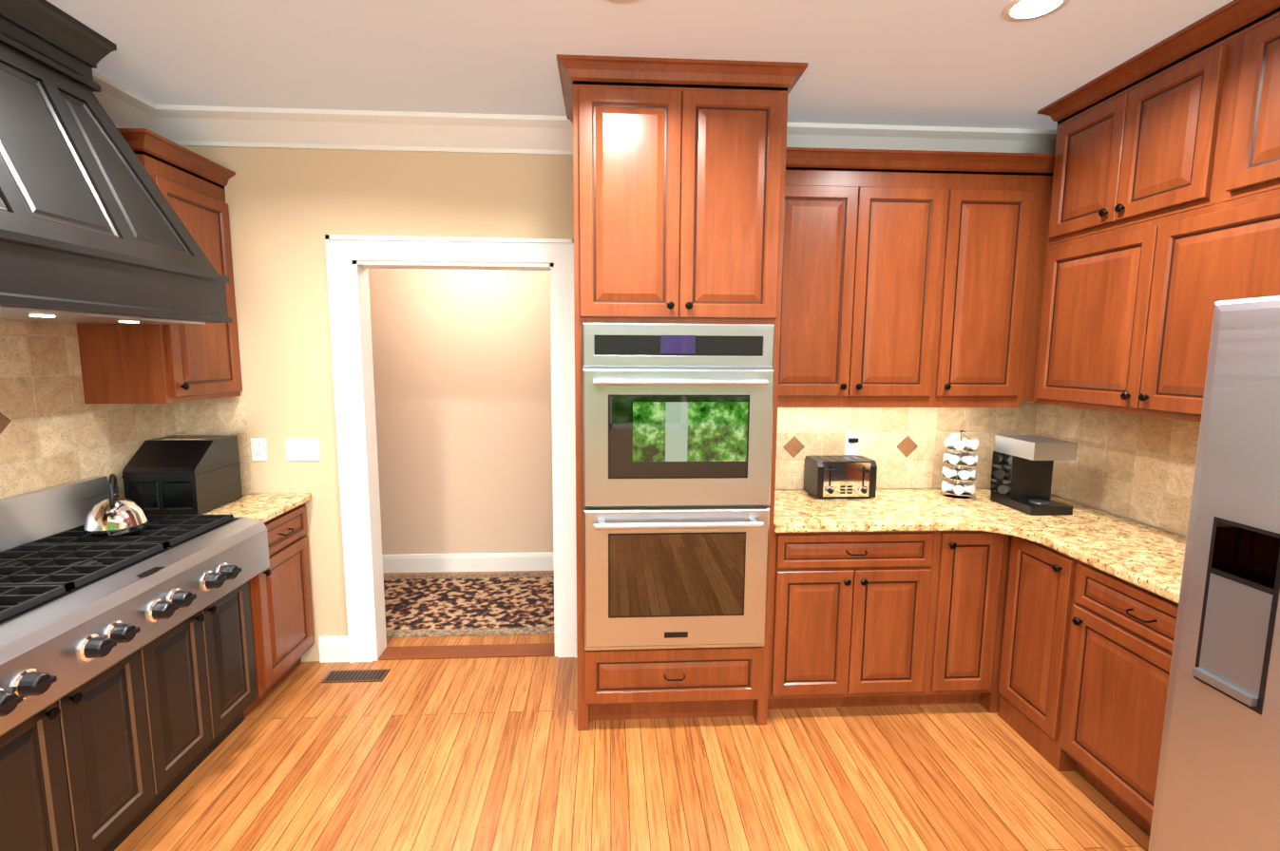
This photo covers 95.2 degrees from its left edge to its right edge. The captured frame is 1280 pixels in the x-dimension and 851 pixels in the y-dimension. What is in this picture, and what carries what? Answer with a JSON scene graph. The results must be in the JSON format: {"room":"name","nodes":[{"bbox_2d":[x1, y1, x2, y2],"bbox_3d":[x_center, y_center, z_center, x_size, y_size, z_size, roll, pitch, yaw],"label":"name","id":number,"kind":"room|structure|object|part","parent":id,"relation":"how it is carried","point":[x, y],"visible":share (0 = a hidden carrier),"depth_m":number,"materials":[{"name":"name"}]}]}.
{"room":"kitchen","nodes":[
{"label":"kitchen","id":0,"kind":"room"},
{"bbox_2d":[368,268,553,554],"bbox_3d":[-0.702,-0.264,4.356,5.820,2.740,0.120,0,7,-3],"label":"wall","id":1,"kind":"structure","parent":0,"point":[462,369],"depth_m":4.28,"materials":[{"name":"beige paint"}]},
{"bbox_2d":[382,552,554,573],"bbox_3d":[-0.705,1.035,4.445,5.820,0.140,0.016,0,7,-3],"label":"baseboard","id":2,"kind":"structure","parent":1,"relation":"attached to","point":[475,562],"depth_m":4.40,"materials":[{"name":"white wood"}]},
{"bbox_2d":[182,146,941,662],"bbox_3d":[-0.091,-0.110,3.108,4.740,2.740,0.120,0,7,-3],"label":"wall","id":3,"kind":"structure","parent":0,"point":[289,209],"depth_m":2.89,"materials":[{"name":"beige paint"}]},
{"bbox_2d":[249,438,267,461],"bbox_3d":[-1.936,0.124,2.968,0.075,0.118,0.008,0,7,-3],"label":"electrical outlet","id":4,"kind":"object","parent":3,"relation":"attached to","point":[258,449],"visible":1,"depth_m":2.97,"materials":[{"name":"white plastic"}]},
{"bbox_2d":[285,438,320,461],"bbox_3d":[-1.721,0.123,2.979,0.165,0.118,0.010,0,7,-3],"label":"switch plate","id":5,"kind":"object","parent":3,"relation":"attached to","point":[302,448],"visible":1,"depth_m":2.98,"materials":[{"name":"white plastic"}]},
{"bbox_2d":[318,635,348,654],"bbox_3d":[-2.488,1.176,3.198,1.880,0.140,0.016,0,7,-3],"label":"baseboard","id":6,"kind":"structure","parent":3,"relation":"attached to","point":[334,649],"depth_m":3.10,"materials":[{"name":"white wood"}]},
{"bbox_2d":[156,104,573,155],"bbox_3d":[-1.310,-1.388,2.754,2.030,0.130,0.140,0,7,-3],"label":"crown molding","id":7,"kind":"structure","parent":3,"relation":"attached to","point":[253,127],"depth_m":2.75,"materials":[{"name":"white wood"}]},
{"bbox_2d":[324,234,576,663],"bbox_3d":[-0.933,0.157,3.090,1.215,2.205,0.170,0,7,-3],"label":"door frame","id":8,"kind":"structure","parent":3,"relation":"attached to","point":[352,260],"depth_m":2.98,"materials":[{"name":"white wood"}]},
{"bbox_2d":[173,396,1037,494],"bbox_3d":[-0.088,0.096,3.068,4.500,0.500,0.008,0,7,-3],"label":"backsplash","id":9,"kind":"structure","parent":3,"relation":"attached to","point":[883,432],"depth_m":3.13,"materials":[{"name":"tile"}]},
{"bbox_2d":[782,435,805,458],"bbox_3d":[0.820,0.113,3.115,0.132,0.132,0.005,0,7,-3],"label":"diamond","id":10,"kind":"object","parent":9,"relation":"attached to","point":[793,447],"depth_m":3.11,"materials":[{"name":"tile"}]},
{"bbox_2d":[844,433,859,455],"bbox_3d":[1.135,0.102,3.120,0.075,0.118,0.026,0,7,-3],"label":"electrical outlet","id":11,"kind":"object","parent":9,"relation":"attached to","point":[851,444],"visible":1,"depth_m":3.13,"materials":[{"name":"white plastic"}]},
{"bbox_2d":[895,434,918,458],"bbox_3d":[1.439,0.113,3.149,0.132,0.132,0.005,0,7,-3],"label":"diamond","id":12,"kind":"object","parent":9,"relation":"attached to","point":[907,446],"depth_m":3.15,"materials":[{"name":"tile"}]},
{"bbox_2d":[948,433,959,454],"bbox_3d":[1.709,0.100,3.160,0.075,0.118,0.008,0,7,-3],"label":"outlet","id":13,"kind":"object","parent":9,"relation":"attached to","point":[956,436],"visible":0.23,"depth_m":3.15,"materials":[{"name":"white plastic"}]},
{"bbox_2d":[777,147,955,405],"bbox_3d":[0.970,-0.690,2.859,0.840,1.124,0.348,0,7,-3],"label":"upper cabinet","id":14,"kind":"object","parent":3,"relation":"attached to","point":[912,278],"depth_m":2.69,"materials":[{"name":"brown wood"}]},
{"bbox_2d":[786,122,1056,153],"bbox_3d":[1.397,-1.390,2.889,1.550,0.130,0.170,0,7,-3],"label":"crown molding","id":15,"kind":"structure","parent":3,"relation":"attached to","point":[812,135],"depth_m":2.87,"materials":[{"name":"white wood"}]},
{"bbox_2d":[936,151,1043,405],"bbox_3d":[1.594,-0.691,2.893,0.410,1.124,0.348,0,7,-3],"label":"upper cabinet","id":16,"kind":"object","parent":3,"relation":"attached to","point":[996,196],"depth_m":2.72,"materials":[{"name":"brown wood"}]},
{"bbox_2d":[1024,153,1054,401],"bbox_3d":[1.985,-0.691,2.915,0.372,1.124,0.348,0,7,-3],"label":"upper cabinet","id":17,"kind":"object","parent":3,"relation":"attached to","point":[1045,179],"depth_m":2.75,"materials":[{"name":"brown wood"}]},
{"bbox_2d":[114,571,1149,850],"bbox_3d":[-0.531,1.513,1.328,5.820,0.060,6.650,0,7,-3],"label":"floor","id":18,"kind":"structure","parent":0,"point":[464,755],"depth_m":2.27,"materials":[{"name":"brown wood"}]},
{"bbox_2d":[0,644,163,850],"bbox_3d":[-1.951,1.082,1.661,0.618,0.700,0.608,0,7,-3],"label":"base cabinet","id":19,"kind":"object","parent":18,"relation":"on","point":[112,758],"depth_m":1.75,"materials":[{"name":"brown wood"}]},
{"bbox_2d":[0,476,269,737],"bbox_3d":[-1.892,0.491,1.900,0.736,0.413,1.220,0,7,-3],"label":"range","id":20,"kind":"object","parent":19,"relation":"in","point":[79,608],"visible":0.94,"depth_m":1.90,"materials":[{"name":"silver metal"}]},
{"bbox_2d":[83,474,149,537],"bbox_3d":[-1.983,0.292,2.201,0.184,0.223,0.198,0,7,-3],"label":"kettle","id":21,"kind":"object","parent":20,"relation":"on","point":[114,514],"visible":1,"depth_m":2.16,"materials":[{"name":"silver metal"}]},
{"bbox_3d":[-1.983,0.242,2.202,0.110,0.124,0.158,0,7,-3],"label":"handle","id":22,"kind":"part","parent":21,"relation":"part of","materials":[{"name":"black plastic"}]},
{"bbox_2d":[148,576,262,801],"bbox_3d":[-1.985,1.009,2.264,0.618,0.700,0.608,0,7,-3],"label":"base cabinet","id":23,"kind":"object","parent":18,"relation":"on","point":[207,673],"depth_m":2.26,"materials":[{"name":"brown wood"}]},
{"bbox_2d":[254,504,314,700],"bbox_3d":[-2.010,0.853,2.805,0.628,0.880,0.494,0,7,-3],"label":"base cabinet","id":24,"kind":"object","parent":18,"relation":"on","point":[283,606],"depth_m":2.80,"materials":[{"name":"brown wood"}]},
{"bbox_2d":[200,493,311,523],"bbox_3d":[-1.996,0.396,2.746,0.650,0.038,0.487,0,7,-3],"label":"countertop","id":25,"kind":"structure","parent":24,"relation":"on","point":[264,507],"depth_m":2.77,"materials":[{"name":"beige stone"}]},
{"bbox_2d":[121,435,242,515],"bbox_3d":[-2.095,0.221,2.692,0.304,0.318,0.312,0,7,-3],"label":"bread box","id":26,"kind":"object","parent":25,"relation":"on","point":[184,475],"visible":0.9,"depth_m":2.58,"materials":[{"name":"black plastic"}]},
{"bbox_2d":[321,668,390,683],"bbox_3d":[-1.444,1.276,2.978,0.300,0.006,0.110,0,7,-3],"label":"floor vent","id":27,"kind":"object","parent":18,"relation":"in","point":[356,676],"visible":1,"depth_m":2.97,"materials":[{"name":"brown metal"}]},
{"bbox_2d":[377,643,554,660],"bbox_3d":[-0.940,1.248,3.228,0.943,0.006,0.134,0,7,-3],"label":"threshold","id":28,"kind":"object","parent":18,"relation":"on","point":[466,652],"visible":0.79,"depth_m":3.22,"materials":[{"name":"brown wood"}]},
{"bbox_2d":[383,573,554,637],"bbox_3d":[-1.333,1.166,3.864,4.100,0.012,0.950,0,7,-3],"label":"hallway rug","id":29,"kind":"object","parent":18,"relation":"on","point":[461,605],"visible":0.29,"depth_m":3.81,"materials":[{"name":"carpet"}]},
{"bbox_2d":[556,54,807,730],"bbox_3d":[0.140,-0.056,2.675,0.950,2.740,0.773,0,7,-3],"label":"tall cabinet","id":30,"kind":"object","parent":18,"relation":"on","point":[678,171],"visible":1,"depth_m":2.35,"materials":[{"name":"brown wood"}]},
{"bbox_2d":[582,322,775,650],"bbox_3d":[0.156,0.276,2.388,0.772,1.370,0.123,0,7,-3],"label":"oven","id":31,"kind":"object","parent":30,"relation":"in","point":[678,417],"depth_m":2.38,"materials":[{"name":"silver metal"}]},
{"bbox_2d":[767,534,935,709],"bbox_3d":[0.920,0.857,2.902,0.740,0.880,0.628,0,7,-3],"label":"base cabinet","id":32,"kind":"object","parent":18,"relation":"on","point":[819,658],"depth_m":2.61,"materials":[{"name":"brown wood"}]},
{"bbox_2d":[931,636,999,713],"bbox_3d":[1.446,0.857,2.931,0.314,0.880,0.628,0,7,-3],"label":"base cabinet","id":33,"kind":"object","parent":18,"relation":"on","point":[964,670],"depth_m":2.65,"materials":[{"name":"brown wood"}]},
{"bbox_2d":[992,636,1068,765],"bbox_3d":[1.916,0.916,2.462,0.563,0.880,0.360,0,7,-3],"label":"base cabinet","id":34,"kind":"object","parent":18,"relation":"on","point":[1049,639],"depth_m":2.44,"materials":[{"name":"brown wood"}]},
{"bbox_2d":[1052,632,1174,835],"bbox_3d":[1.943,0.974,1.987,0.563,0.880,0.600,0,7,-3],"label":"base cabinet","id":35,"kind":"object","parent":18,"relation":"on","point":[1114,690],"depth_m":2.04,"materials":[{"name":"brown wood"}]},
{"bbox_2d":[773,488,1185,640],"bbox_3d":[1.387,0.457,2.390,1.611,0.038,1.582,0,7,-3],"label":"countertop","id":36,"kind":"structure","parent":35,"relation":"on","point":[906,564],"depth_m":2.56,"materials":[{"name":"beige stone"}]},
{"bbox_2d":[803,455,877,498],"bbox_3d":[1.027,0.264,3.004,0.300,0.192,0.218,0,7,-3],"label":"toaster","id":37,"kind":"object","parent":36,"relation":"on","point":[842,477],"visible":0.98,"depth_m":2.92,"materials":[{"name":"silver metal"}]},
{"bbox_2d":[938,430,978,500],"bbox_3d":[1.629,0.193,2.978,0.170,0.345,0.166,0,7,-3],"label":"pod carousel","id":38,"kind":"object","parent":36,"relation":"on","point":[957,488],"visible":1,"depth_m":2.94,"materials":[{"name":"silver metal"}]},
{"bbox_2d":[990,435,1077,515],"bbox_3d":[1.859,0.227,2.773,0.205,0.330,0.280,0,7,-3],"label":"coffee maker","id":39,"kind":"object","parent":36,"relation":"on","point":[1022,472],"visible":1,"depth_m":2.77,"materials":[{"name":"black plastic"}]},
{"bbox_2d":[1147,295,1279,850],"bbox_3d":[1.827,0.619,1.168,0.848,1.780,0.908,0,7,-3],"label":"fridge","id":40,"kind":"object","parent":18,"relation":"on","point":[1217,788],"visible":1,"depth_m":1.44,"materials":[{"name":"silver metal"}]},
{"bbox_2d":[46,0,1233,130],"bbox_3d":[-0.515,-1.266,0.992,5.820,0.060,6.650,0,7,-3],"label":"ceiling","id":41,"kind":"structure","parent":0,"point":[983,64],"depth_m":2.12,"materials":[{"name":"grey paint"}]},
{"bbox_2d":[92,70,160,135],"bbox_3d":[-2.234,-1.345,2.354,0.140,0.130,0.500,0,7,-3],"label":"crown molding","id":42,"kind":"structure","parent":41,"relation":"attached to","point":[125,108],"depth_m":2.53,"materials":[{"name":"white wood"}]},
{"bbox_2d":[607,0,640,3],"bbox_3d":[-0.051,-1.322,1.754,0.184,0.008,0.184,0,7,-3],"label":"recessed light","id":43,"kind":"object","parent":41,"relation":"in","point":[623,2],"visible":1,"depth_m":1.83,"materials":[{"name":"white"}]},
{"bbox_2d":[1001,0,1069,21],"bbox_3d":[1.250,-1.326,1.845,0.184,0.008,0.184,0,7,-3],"label":"recessed light","id":44,"kind":"object","parent":41,"relation":"in","point":[1022,9],"visible":1,"depth_m":1.86,"materials":[{"name":"white"}]},
{"bbox_2d":[1050,494,1186,537],"bbox_3d":[2.363,0.207,0.600,0.120,2.740,5.200,0,7,-3],"label":"wall","id":45,"kind":"structure","parent":0,"point":[1122,517],"depth_m":2.65,"materials":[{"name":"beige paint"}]},
{"bbox_2d":[1034,403,1200,536],"bbox_3d":[2.198,0.190,2.400,0.008,0.500,1.592,0,7,-3],"label":"backsplash","id":46,"kind":"structure","parent":45,"relation":"attached to","point":[1139,468],"depth_m":2.62,"materials":[{"name":"tile"}]},
{"bbox_2d":[1047,4,1226,247],"bbox_3d":[2.032,-1.074,2.264,0.348,0.600,0.757,0,7,-3],"label":"upper cabinet","id":47,"kind":"object","parent":45,"relation":"attached to","point":[1134,143],"depth_m":2.18,"materials":[{"name":"brown wood"}]},
{"bbox_2d":[1032,190,1279,421],"bbox_3d":[2.039,-0.394,2.148,0.348,0.718,1.150,0,7,-3],"label":"upper cabinet","id":48,"kind":"object","parent":45,"relation":"attached to","point":[1164,229],"depth_m":2.14,"materials":[{"name":"brown wood"}]},
{"bbox_2d":[1203,0,1279,209],"bbox_3d":[2.074,-0.983,1.512,0.348,0.600,0.760,0,7,-3],"label":"upper cabinet","id":49,"kind":"object","parent":45,"relation":"attached to","point":[1245,162],"depth_m":1.81,"materials":[{"name":"brown wood"}]},
{"bbox_3d":[-2.250,0.213,0.343,0.120,2.740,5.200,0,7,-3],"label":"wall","id":50,"kind":"structure","parent":0,"visible":0},
{"bbox_2d":[0,410,13,437],"bbox_3d":[-2.263,0.018,1.832,0.004,0.600,0.600,0,7,-3],"label":"accent tile","id":51,"kind":"structure","parent":50,"relation":"attached to","point":[6,421],"depth_m":2.09,"materials":[{"name":"tile"}]},
{"bbox_2d":[0,319,175,498],"bbox_3d":[-2.238,0.034,1.276,0.008,1.030,3.292,0,7,-3],"label":"backsplash","id":52,"kind":"structure","parent":50,"relation":"attached to","point":[59,430],"depth_m":2.29,"materials":[{"name":"tile"}]},
{"bbox_2d":[0,0,232,324],"bbox_3d":[-1.954,-0.830,1.736,0.625,0.997,1.204,0,7,-3],"label":"range hood","id":53,"kind":"object","parent":50,"relation":"attached to","point":[93,229],"visible":1,"depth_m":1.86,"materials":[{"name":"black paint"}]},
{"bbox_2d":[76,128,242,403],"bbox_3d":[-2.122,-0.649,2.587,0.384,1.073,0.550,0,7,-3],"label":"upper cabinet","id":54,"kind":"object","parent":50,"relation":"attached to","point":[143,364],"visible":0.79,"depth_m":2.48,"materials":[{"name":"brown wood"}]}
]}

